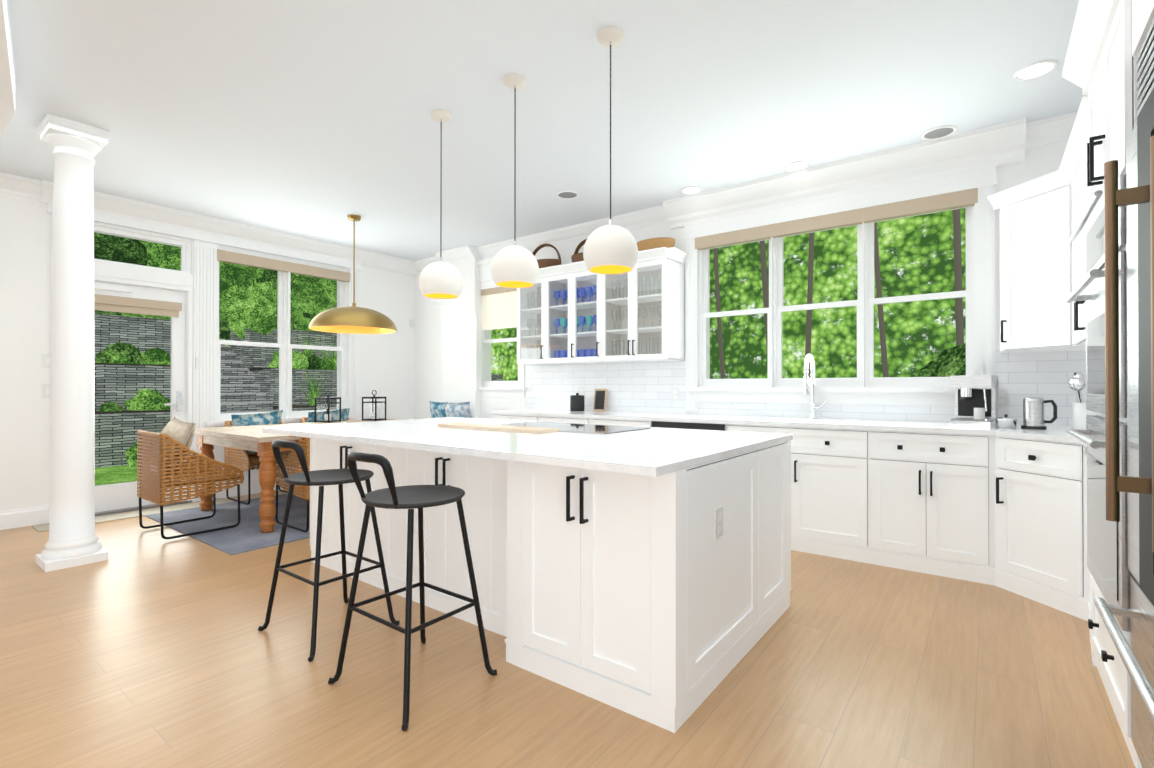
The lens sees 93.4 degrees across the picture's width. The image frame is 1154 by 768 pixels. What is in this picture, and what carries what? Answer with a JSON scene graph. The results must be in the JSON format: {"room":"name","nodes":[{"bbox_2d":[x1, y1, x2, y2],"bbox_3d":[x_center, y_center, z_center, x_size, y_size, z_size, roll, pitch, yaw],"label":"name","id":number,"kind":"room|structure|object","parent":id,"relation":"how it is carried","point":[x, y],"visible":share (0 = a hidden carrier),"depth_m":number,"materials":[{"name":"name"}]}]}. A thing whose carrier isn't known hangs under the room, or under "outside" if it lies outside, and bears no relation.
{"room":"kitchen","nodes":[
{"label":"kitchen","id":0,"kind":"room"},
{"bbox_2d":[429,401,471,417],"bbox_3d":[-1.593,0.416,6.829,0.758,0.404,0.192,0,0,37],"label":"pillows","id":1,"kind":"object","parent":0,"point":[444,409],"visible":0.44,"depth_m":6.70,"materials":[{"name":"blue fabric"}]},
{"bbox_2d":[0,140,1086,510],"bbox_3d":[-2.921,-0.279,0.683,8.020,2.920,12.470,0,0,37],"label":"wall","id":2,"kind":"structure","parent":0,"point":[408,372],"depth_m":5.22,"materials":[{"name":"white paint"}]},
{"bbox_2d":[94,281,191,515],"bbox_3d":[-4.269,0.131,5.231,0.180,2.145,0.920,0,0,37],"label":"door frame","id":3,"kind":"structure","parent":2,"relation":"attached to","point":[116,497],"depth_m":5.28,"materials":[{"name":"white painted wood"},{"name":"glass"},{"name":"chrome"}]},
{"bbox_2d":[0,172,416,529],"bbox_3d":[-5.916,-0.268,2.949,0.290,2.920,11.950,0,0,37],"label":"trim","id":4,"kind":"structure","parent":2,"relation":"attached to","point":[199,286],"depth_m":5.66,"materials":[{"name":"white wood"}]},
{"bbox_2d":[42,354,50,367],"bbox_3d":[-4.544,-0.199,4.743,0.014,0.120,0.170,0,0,37],"label":"switch plate","id":5,"kind":"object","parent":4,"relation":"in","point":[46,363],"depth_m":4.69,"materials":[{"name":"white plastic"}]},
{"bbox_2d":[42,384,50,397],"bbox_3d":[-4.544,0.061,4.742,0.014,0.120,0.170,0,0,37],"label":"switch plate","id":6,"kind":"object","parent":4,"relation":"in","point":[46,388],"depth_m":4.69,"materials":[{"name":"white plastic"}]},
{"bbox_2d":[195,357,200,368],"bbox_3d":[-3.878,-0.215,5.564,0.025,0.120,0.040,0,0,37],"label":"switch plate","id":7,"kind":"object","parent":4,"relation":"in","point":[197,359],"depth_m":5.55,"materials":[{"name":"white plastic"}]},
{"bbox_2d":[517,267,556,364],"bbox_3d":[-0.387,-0.720,6.033,0.463,1.005,0.338,0,0,37],"label":"upper cabinet","id":8,"kind":"object","parent":2,"relation":"attached to","point":[532,302],"depth_m":6.02,"materials":[{"name":"white wood"}]},
{"bbox_2d":[532,243,561,267],"bbox_3d":[-0.356,-1.390,6.027,0.396,0.332,0.264,0,0,37],"label":"basket","id":9,"kind":"object","parent":8,"relation":"on","point":[543,263],"visible":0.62,"depth_m":5.91,"materials":[{"name":"brown wicker"}]},
{"bbox_2d":[549,263,592,364],"bbox_3d":[-0.098,-0.721,5.815,0.460,1.005,0.338,0,0,37],"label":"upper cabinet","id":10,"kind":"object","parent":2,"relation":"attached to","point":[562,278],"depth_m":5.72,"materials":[{"name":"white wood"}]},
{"bbox_2d":[571,239,586,262],"bbox_3d":[0.116,-1.372,5.670,0.418,0.293,0.262,0,0,37],"label":"basket","id":11,"kind":"object","parent":10,"relation":"on","point":[576,257],"visible":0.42,"depth_m":5.66,"materials":[{"name":"brown wicker"}]},
{"bbox_2d":[577,261,604,362],"bbox_3d":[0.190,-0.722,5.596,0.462,1.005,0.338,0,0,37],"label":"upper cabinet","id":12,"kind":"object","parent":2,"relation":"attached to","point":[579,312],"depth_m":5.53,"materials":[{"name":"white wood"}]},
{"bbox_2d":[605,247,684,362],"bbox_3d":[0.608,-0.724,5.280,0.783,1.005,0.338,0,0,37],"label":"upper cabinet","id":13,"kind":"object","parent":2,"relation":"attached to","point":[644,305],"depth_m":5.15,"materials":[{"name":"white wood"}]},
{"bbox_2d":[637,237,674,250],"bbox_3d":[0.744,-1.293,5.194,0.400,0.130,0.256,0,0,37],"label":"basket","id":14,"kind":"object","parent":13,"relation":"on","point":[653,243],"visible":0.44,"depth_m":5.07,"materials":[{"name":"beige wicker"}]},
{"bbox_2d":[414,111,1077,418],"bbox_3d":[0.661,-0.256,5.418,7.500,2.920,0.375,0,0,37],"label":"trim","id":15,"kind":"structure","parent":2,"relation":"attached to","point":[864,193],"depth_m":4.35,"materials":[{"name":"white wood"}]},
{"bbox_2d":[526,346,1085,425],"bbox_3d":[1.533,0.011,4.795,5.360,0.540,0.016,0,0,37],"label":"backsplash","id":16,"kind":"structure","parent":2,"relation":"attached to","point":[651,387],"depth_m":4.63,"materials":[{"name":"tile"}]},
{"bbox_2d":[996,95,1088,352],"bbox_3d":[2.804,-0.720,2.830,0.933,1.005,1.596,0,0,37],"label":"upper cabinet","id":17,"kind":"object","parent":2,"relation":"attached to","point":[1042,266],"depth_m":3.23,"materials":[{"name":"white wood"}]},
{"bbox_2d":[0,0,1087,260],"bbox_3d":[-2.921,-1.799,0.691,8.020,0.120,12.470,0,0,37],"label":"ceiling","id":18,"kind":"structure","parent":0,"point":[310,118],"depth_m":3.27,"materials":[{"name":"white paint"}]},
{"bbox_2d":[0,0,14,135],"bbox_3d":[-1.839,-1.629,1.483,7.964,0.207,0.920,0,0,37],"label":"soffit ceiling","id":19,"kind":"structure","parent":18,"relation":"attached to","point":[7,91],"depth_m":2.74,"materials":[{"name":"white paint"}]},
{"bbox_2d":[309,214,396,333],"bbox_3d":[-2.280,-1.133,5.563,0.830,1.164,0.830,0,0,37],"label":"dome pendant light","id":20,"kind":"object","parent":18,"relation":"hanging from","point":[353,319],"visible":1,"depth_m":5.35,"materials":[{"name":"gold metal"}]},
{"bbox_2d":[419,109,462,298],"bbox_3d":[-0.870,-1.143,3.481,0.272,1.163,0.272,0,0,37],"label":"globe pendant light","id":21,"kind":"object","parent":18,"relation":"hanging from","point":[440,280],"visible":1,"depth_m":3.40,"materials":[{"name":"white painted metal"},{"name":"gold"},{"name":"black cord"}]},
{"bbox_2d":[491,73,538,287],"bbox_3d":[-0.352,-1.145,3.089,0.272,1.163,0.272,0,0,37],"label":"globe pendant light","id":22,"kind":"object","parent":18,"relation":"hanging from","point":[514,266],"visible":1,"depth_m":3.01,"materials":[{"name":"white"}]},
{"bbox_2d":[556,190,578,198],"bbox_3d":[-0.085,-1.714,4.933,0.210,0.008,0.210,0,0,37],"label":"ceiling speaker","id":23,"kind":"object","parent":18,"relation":"attached to","point":[567,194],"visible":1,"depth_m":4.92,"materials":[{"name":"white metal"}]},
{"bbox_2d":[583,27,637,273],"bbox_3d":[0.166,-1.147,2.696,0.272,1.163,0.272,0,0,37],"label":"globe pendant light","id":24,"kind":"object","parent":18,"relation":"hanging from","point":[610,248],"visible":1,"depth_m":2.61,"materials":[{"name":"white"}]},
{"bbox_2d":[680,186,701,193],"bbox_3d":[1.013,-1.715,4.817,0.190,0.008,0.190,0,0,37],"label":"recessed light","id":25,"kind":"object","parent":18,"relation":"in","point":[691,190],"visible":1,"depth_m":4.81,"materials":[{"name":"white plastic"}]},
{"bbox_2d":[783,161,808,170],"bbox_3d":[1.731,-1.717,4.294,0.190,0.008,0.190,0,0,37],"label":"recessed light","id":26,"kind":"object","parent":18,"relation":"in","point":[797,166],"visible":1,"depth_m":4.29,"materials":[{"name":"white plastic"}]},
{"bbox_2d":[921,125,956,139],"bbox_3d":[2.480,-1.720,3.728,0.210,0.008,0.210,0,0,37],"label":"ceiling speaker","id":27,"kind":"object","parent":18,"relation":"attached to","point":[939,132],"visible":1,"depth_m":3.72,"materials":[{"name":"white"}]},
{"bbox_2d":[1013,60,1057,80],"bbox_3d":[2.521,-1.724,2.992,0.190,0.008,0.190,0,0,37],"label":"recessed light","id":28,"kind":"object","parent":18,"relation":"in","point":[1034,70],"visible":1,"depth_m":2.99,"materials":[{"name":"white"}]},
{"bbox_2d":[0,489,1135,767],"bbox_3d":[-2.921,1.231,0.676,8.020,0.100,12.470,0,0,37],"label":"floor","id":29,"kind":"structure","parent":0,"point":[140,647],"depth_m":2.17,"materials":[{"name":"brown wood"}]},
{"bbox_2d":[36,113,109,571],"bbox_3d":[-3.404,-0.264,3.675,0.310,2.919,0.310,0,0,37],"label":"column","id":30,"kind":"structure","parent":29,"relation":"on","point":[73,541],"depth_m":3.60,"materials":[{"name":"white"}]},
{"bbox_2d":[32,498,231,531],"bbox_3d":[-4.046,1.198,5.057,0.300,0.006,1.420,0,0,37],"label":"doormat","id":31,"kind":"object","parent":29,"relation":"on","point":[98,519],"visible":0.64,"depth_m":5.02,"materials":[{"name":"beige"}]},
{"bbox_2d":[145,491,309,554],"bbox_3d":[-2.364,1.200,5.440,1.900,0.008,2.680,0,0,37],"label":"rug","id":32,"kind":"object","parent":29,"relation":"on","point":[245,535],"visible":0.36,"depth_m":4.62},
{"bbox_2d":[137,417,243,539],"bbox_3d":[-3.183,0.732,4.496,0.579,0.916,0.590,0,0,37],"label":"chair","id":33,"kind":"object","parent":32,"relation":"on","point":[163,467],"visible":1,"depth_m":4.27,"materials":[{"name":"wicker"}]},
{"bbox_2d":[224,410,303,504],"bbox_3d":[-3.277,0.738,5.709,0.590,0.916,0.579,0,0,37],"label":"chair","id":34,"kind":"object","parent":32,"relation":"on","point":[239,458],"visible":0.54,"depth_m":5.63,"materials":[{"name":"wicker"}]},
{"bbox_2d":[275,437,309,531],"bbox_3d":[-2.206,0.784,4.708,0.590,0.813,0.564,0,0,37],"label":"chair","id":35,"kind":"object","parent":32,"relation":"on","point":[297,492],"visible":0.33,"depth_m":4.43,"materials":[{"name":"wicker"}]},
{"bbox_2d":[194,418,403,532],"bbox_3d":[-2.436,0.810,5.521,1.486,0.772,2.100,0,0,37],"label":"dining table","id":36,"kind":"object","parent":32,"relation":"on","point":[254,438],"visible":0.52,"depth_m":4.47,"materials":[{"name":"brown wood"}]},
{"bbox_2d":[314,390,340,422],"bbox_3d":[-2.789,0.248,6.092,0.192,0.356,0.192,0,0,17],"label":"lantern","id":37,"kind":"object","parent":36,"relation":"on","point":[327,415],"visible":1,"depth_m":6.05,"materials":[{"name":"black metal"}]},
{"bbox_2d":[362,390,385,420],"bbox_3d":[-2.380,0.249,6.385,0.192,0.356,0.192,0,0,17],"label":"lantern","id":38,"kind":"object","parent":36,"relation":"on","point":[374,415],"visible":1,"depth_m":6.32,"materials":[{"name":"black metal"}]},
{"bbox_2d":[300,408,349,488],"bbox_3d":[-2.806,0.741,6.332,0.590,0.916,0.579,0,0,37],"label":"chair","id":39,"kind":"object","parent":32,"relation":"on","point":[344,415],"visible":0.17,"depth_m":6.32,"materials":[{"name":"wicker"}]},
{"bbox_2d":[258,440,399,661],"bbox_3d":[-1.208,0.724,2.645,0.508,0.934,0.483,0,0,37],"label":"stool","id":40,"kind":"object","parent":29,"relation":"on","point":[321,478],"visible":0.94,"depth_m":2.62,"materials":[{"name":"black metal"}]},
{"bbox_2d":[328,451,496,730],"bbox_3d":[-0.657,0.721,2.179,0.508,0.934,0.483,0,0,37],"label":"stool","id":41,"kind":"object","parent":29,"relation":"on","point":[411,497],"visible":1,"depth_m":2.15,"materials":[{"name":"black metal"}]},
{"bbox_2d":[491,413,542,420],"bbox_3d":[-0.402,0.761,5.814,0.690,0.890,0.695,0,0,37],"label":"base cabinet","id":42,"kind":"object","parent":29,"relation":"on","point":[506,416],"depth_m":5.58,"materials":[{"name":"white wood"}]},
{"bbox_2d":[274,433,792,732],"bbox_3d":[-0.385,0.748,3.211,2.800,0.890,1.402,0,0,37],"label":"kitchen island","id":43,"kind":"object","parent":29,"relation":"on","point":[643,573],"depth_m":2.20,"materials":[{"name":"white wood"}]},
{"bbox_2d":[262,417,509,440],"bbox_3d":[-1.115,0.290,3.722,1.029,0.030,1.520,0,0,37],"label":"island countertop","id":44,"kind":"structure","parent":43,"relation":"on","point":[338,431],"depth_m":3.43,"materials":[{"name":"white stone"}]},
{"bbox_2d":[350,421,657,456],"bbox_3d":[-0.322,0.285,3.122,0.960,0.034,1.520,0,0,37],"label":"island countertop","id":45,"kind":"structure","parent":43,"relation":"on","point":[464,442],"depth_m":2.81,"materials":[{"name":"white stone"}]},
{"bbox_2d":[438,423,557,433],"bbox_3d":[-0.500,0.264,3.301,0.860,0.017,0.170,0,0,37],"label":"cutting board","id":46,"kind":"object","parent":45,"relation":"on","point":[537,430],"visible":1,"depth_m":3.19,"materials":[{"name":"brown wood"}]},
{"bbox_2d":[478,427,792,476],"bbox_3d":[0.386,0.285,2.587,0.815,0.030,1.520,0,0,37],"label":"island countertop","id":47,"kind":"structure","parent":43,"relation":"on","point":[636,452],"depth_m":2.23,"materials":[{"name":"white stone"}]},
{"bbox_2d":[543,417,594,423],"bbox_3d":[0.064,0.759,5.461,0.759,0.890,0.695,0,0,37],"label":"base cabinet","id":48,"kind":"object","parent":29,"relation":"on","point":[584,420],"depth_m":5.13,"materials":[{"name":"white wood"}]},
{"bbox_2d":[595,417,650,426],"bbox_3d":[0.546,0.757,5.097,0.726,0.890,0.695,0,0,37],"label":"base cabinet","id":49,"kind":"object","parent":29,"relation":"on","point":[598,420],"depth_m":4.77,"materials":[{"name":"white"}]},
{"bbox_2d":[651,421,734,430],"bbox_3d":[1.098,0.755,4.679,0.793,0.890,0.695,0,0,37],"label":"dishwasher","id":50,"kind":"object","parent":29,"relation":"on","point":[663,424],"depth_m":4.39,"materials":[{"name":"black metal"}]},
{"bbox_2d":[735,425,850,559],"bbox_3d":[1.779,0.753,4.164,1.050,0.890,0.695,0,0,37],"label":"base cabinet","id":51,"kind":"object","parent":29,"relation":"on","point":[820,458],"depth_m":3.81,"materials":[{"name":"white wood"}]},
{"bbox_2d":[851,429,990,584],"bbox_3d":[2.394,0.751,3.669,0.800,0.890,0.743,0,0,37],"label":"base cabinet","id":52,"kind":"object","parent":29,"relation":"on","point":[921,498],"depth_m":3.43,"materials":[{"name":"white wood"}]},
{"bbox_2d":[491,409,994,432],"bbox_3d":[0.988,0.296,4.757,4.224,0.030,0.708,0,0,37],"label":"countertop","id":53,"kind":"structure","parent":52,"relation":"on","point":[700,419],"depth_m":4.28,"materials":[{"name":"white stone"}]},
{"bbox_2d":[570,393,583,410],"bbox_3d":[0.004,0.190,5.747,0.150,0.190,0.150,0,0,37],"label":"canister","id":54,"kind":"object","parent":53,"relation":"on","point":[577,402],"visible":1,"depth_m":5.68,"materials":[{"name":"black metal"}]},
{"bbox_2d":[593,389,606,411],"bbox_3d":[0.243,0.168,5.687,0.150,0.235,0.049,0,0,37],"label":"picture frame","id":55,"kind":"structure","parent":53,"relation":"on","point":[600,398],"depth_m":5.67,"materials":[{"name":"brown wood"}]},
{"bbox_2d":[759,417,850,424],"bbox_3d":[1.722,0.392,4.183,0.800,0.192,0.440,0,0,37],"label":"sink","id":56,"kind":"object","parent":53,"relation":"in","point":[760,418],"depth_m":4.53,"materials":[{"name":"white ceramic"}]},
{"bbox_2d":[803,354,827,418],"bbox_3d":[1.880,0.019,4.284,0.147,0.518,0.248,0,0,37],"label":"faucet","id":57,"kind":"object","parent":53,"relation":"on","point":[808,357],"visible":1,"depth_m":4.36,"materials":[{"name":"silver metal"}]},
{"bbox_2d":[991,433,1096,666],"bbox_3d":[2.790,0.747,2.834,0.968,0.890,1.596,0,0,37],"label":"base cabinet","id":58,"kind":"object","parent":29,"relation":"on","point":[1005,508],"depth_m":2.95,"materials":[{"name":"white wood"}]},
{"bbox_2d":[995,425,1085,448],"bbox_3d":[2.790,0.287,2.836,0.968,0.030,1.596,0,0,37],"label":"countertop","id":59,"kind":"structure","parent":58,"relation":"on","point":[1053,437],"depth_m":3.02,"materials":[{"name":"white stone"}]},
{"bbox_2d":[949,375,998,427],"bbox_3d":[2.615,0.109,3.591,0.371,0.330,0.220,0,0,-45],"label":"coffee machine","id":60,"kind":"object","parent":59,"relation":"on","point":[976,400],"visible":0.98,"depth_m":3.56,"materials":[{"name":"silver metal"}]},
{"bbox_2d":[985,414,1016,428],"bbox_3d":[2.645,0.231,3.392,0.158,0.085,0.117,0,0,37],"label":"pot","id":61,"kind":"object","parent":59,"relation":"on","point":[1006,421],"visible":1,"depth_m":3.35,"materials":[{"name":"silver metal"}]},
{"bbox_2d":[1021,397,1056,429],"bbox_3d":[2.804,0.175,3.303,0.169,0.195,0.120,0,0,37],"label":"kettle","id":62,"kind":"object","parent":59,"relation":"on","point":[1033,412],"visible":1,"depth_m":3.28,"materials":[{"name":"silver metal"}]},
{"bbox_2d":[1069,372,1095,429],"bbox_3d":[2.935,0.100,3.129,0.160,0.344,0.140,0,0,37],"label":"utensil crock","id":63,"kind":"object","parent":59,"relation":"on","point":[1080,412],"visible":0.52,"depth_m":3.12,"materials":[{"name":"white ceramic"}]},
{"bbox_2d":[1078,0,1141,767],"bbox_3d":[2.188,-0.073,1.795,0.671,2.520,0.790,0,0,37],"label":"tall cabinet","id":64,"kind":"object","parent":29,"relation":"on","point":[1100,66],"depth_m":1.93,"materials":[{"name":"white painted wood"},{"name":"black metal"}]},
{"bbox_2d":[1094,0,1153,767],"bbox_3d":[1.435,-0.018,0.863,0.746,2.400,1.596,0,0,37],"label":"fridge","id":65,"kind":"object","parent":29,"relation":"on","point":[1135,197],"visible":0.98,"depth_m":1.46,"materials":[{"name":"silver metal"}]},
{"label":"outside","id":66,"kind":"structure","parent":0,"visible":0},
{"bbox_2d":[225,208,965,380],"bbox_3d":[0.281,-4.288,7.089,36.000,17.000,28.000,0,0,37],"label":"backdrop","id":67,"kind":"structure","parent":66,"point":[916,255],"depth_m":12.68,"materials":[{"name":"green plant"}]},
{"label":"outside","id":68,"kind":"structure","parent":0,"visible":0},
{"bbox_2d":[94,303,502,485],"bbox_3d":[-7.473,-0.922,10.432,11.000,4.900,16.000,0,0,37],"label":"stone wall","id":69,"kind":"structure","parent":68,"point":[249,380],"depth_m":10.25,"materials":[{"name":"grey stone"}]},
{"bbox_2d":[95,342,170,364],"label":"plants","id":70,"kind":"object","parent":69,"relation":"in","point":[118,353],"depth_m":9.71,"materials":[{"name":"green plant"}]},
{"bbox_2d":[98,388,169,411],"label":"plants","id":71,"kind":"object","parent":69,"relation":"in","point":[145,399],"depth_m":9.11,"materials":[{"name":"green plant"}]},
{"bbox_2d":[94,232,180,270],"label":"plants","id":72,"kind":"object","parent":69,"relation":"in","point":[106,247],"depth_m":10.37,"materials":[{"name":"green plant"}]},
{"bbox_2d":[219,261,278,367],"label":"plants","id":73,"kind":"object","parent":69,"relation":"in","point":[248,297],"depth_m":11.66,"materials":[{"name":"green plant"}]},
{"bbox_2d":[290,273,336,405],"label":"plants","id":74,"kind":"object","parent":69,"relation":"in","point":[311,296],"depth_m":13.33,"materials":[{"name":"green plant"}]},
{"bbox_2d":[713,209,965,378],"bbox_3d":[6.942,-3.436,6.534,24.710,10.718,8.740,0,0,37],"label":"tree","id":75,"kind":"object","parent":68,"point":[948,362],"depth_m":9.17,"materials":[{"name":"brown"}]}
]}

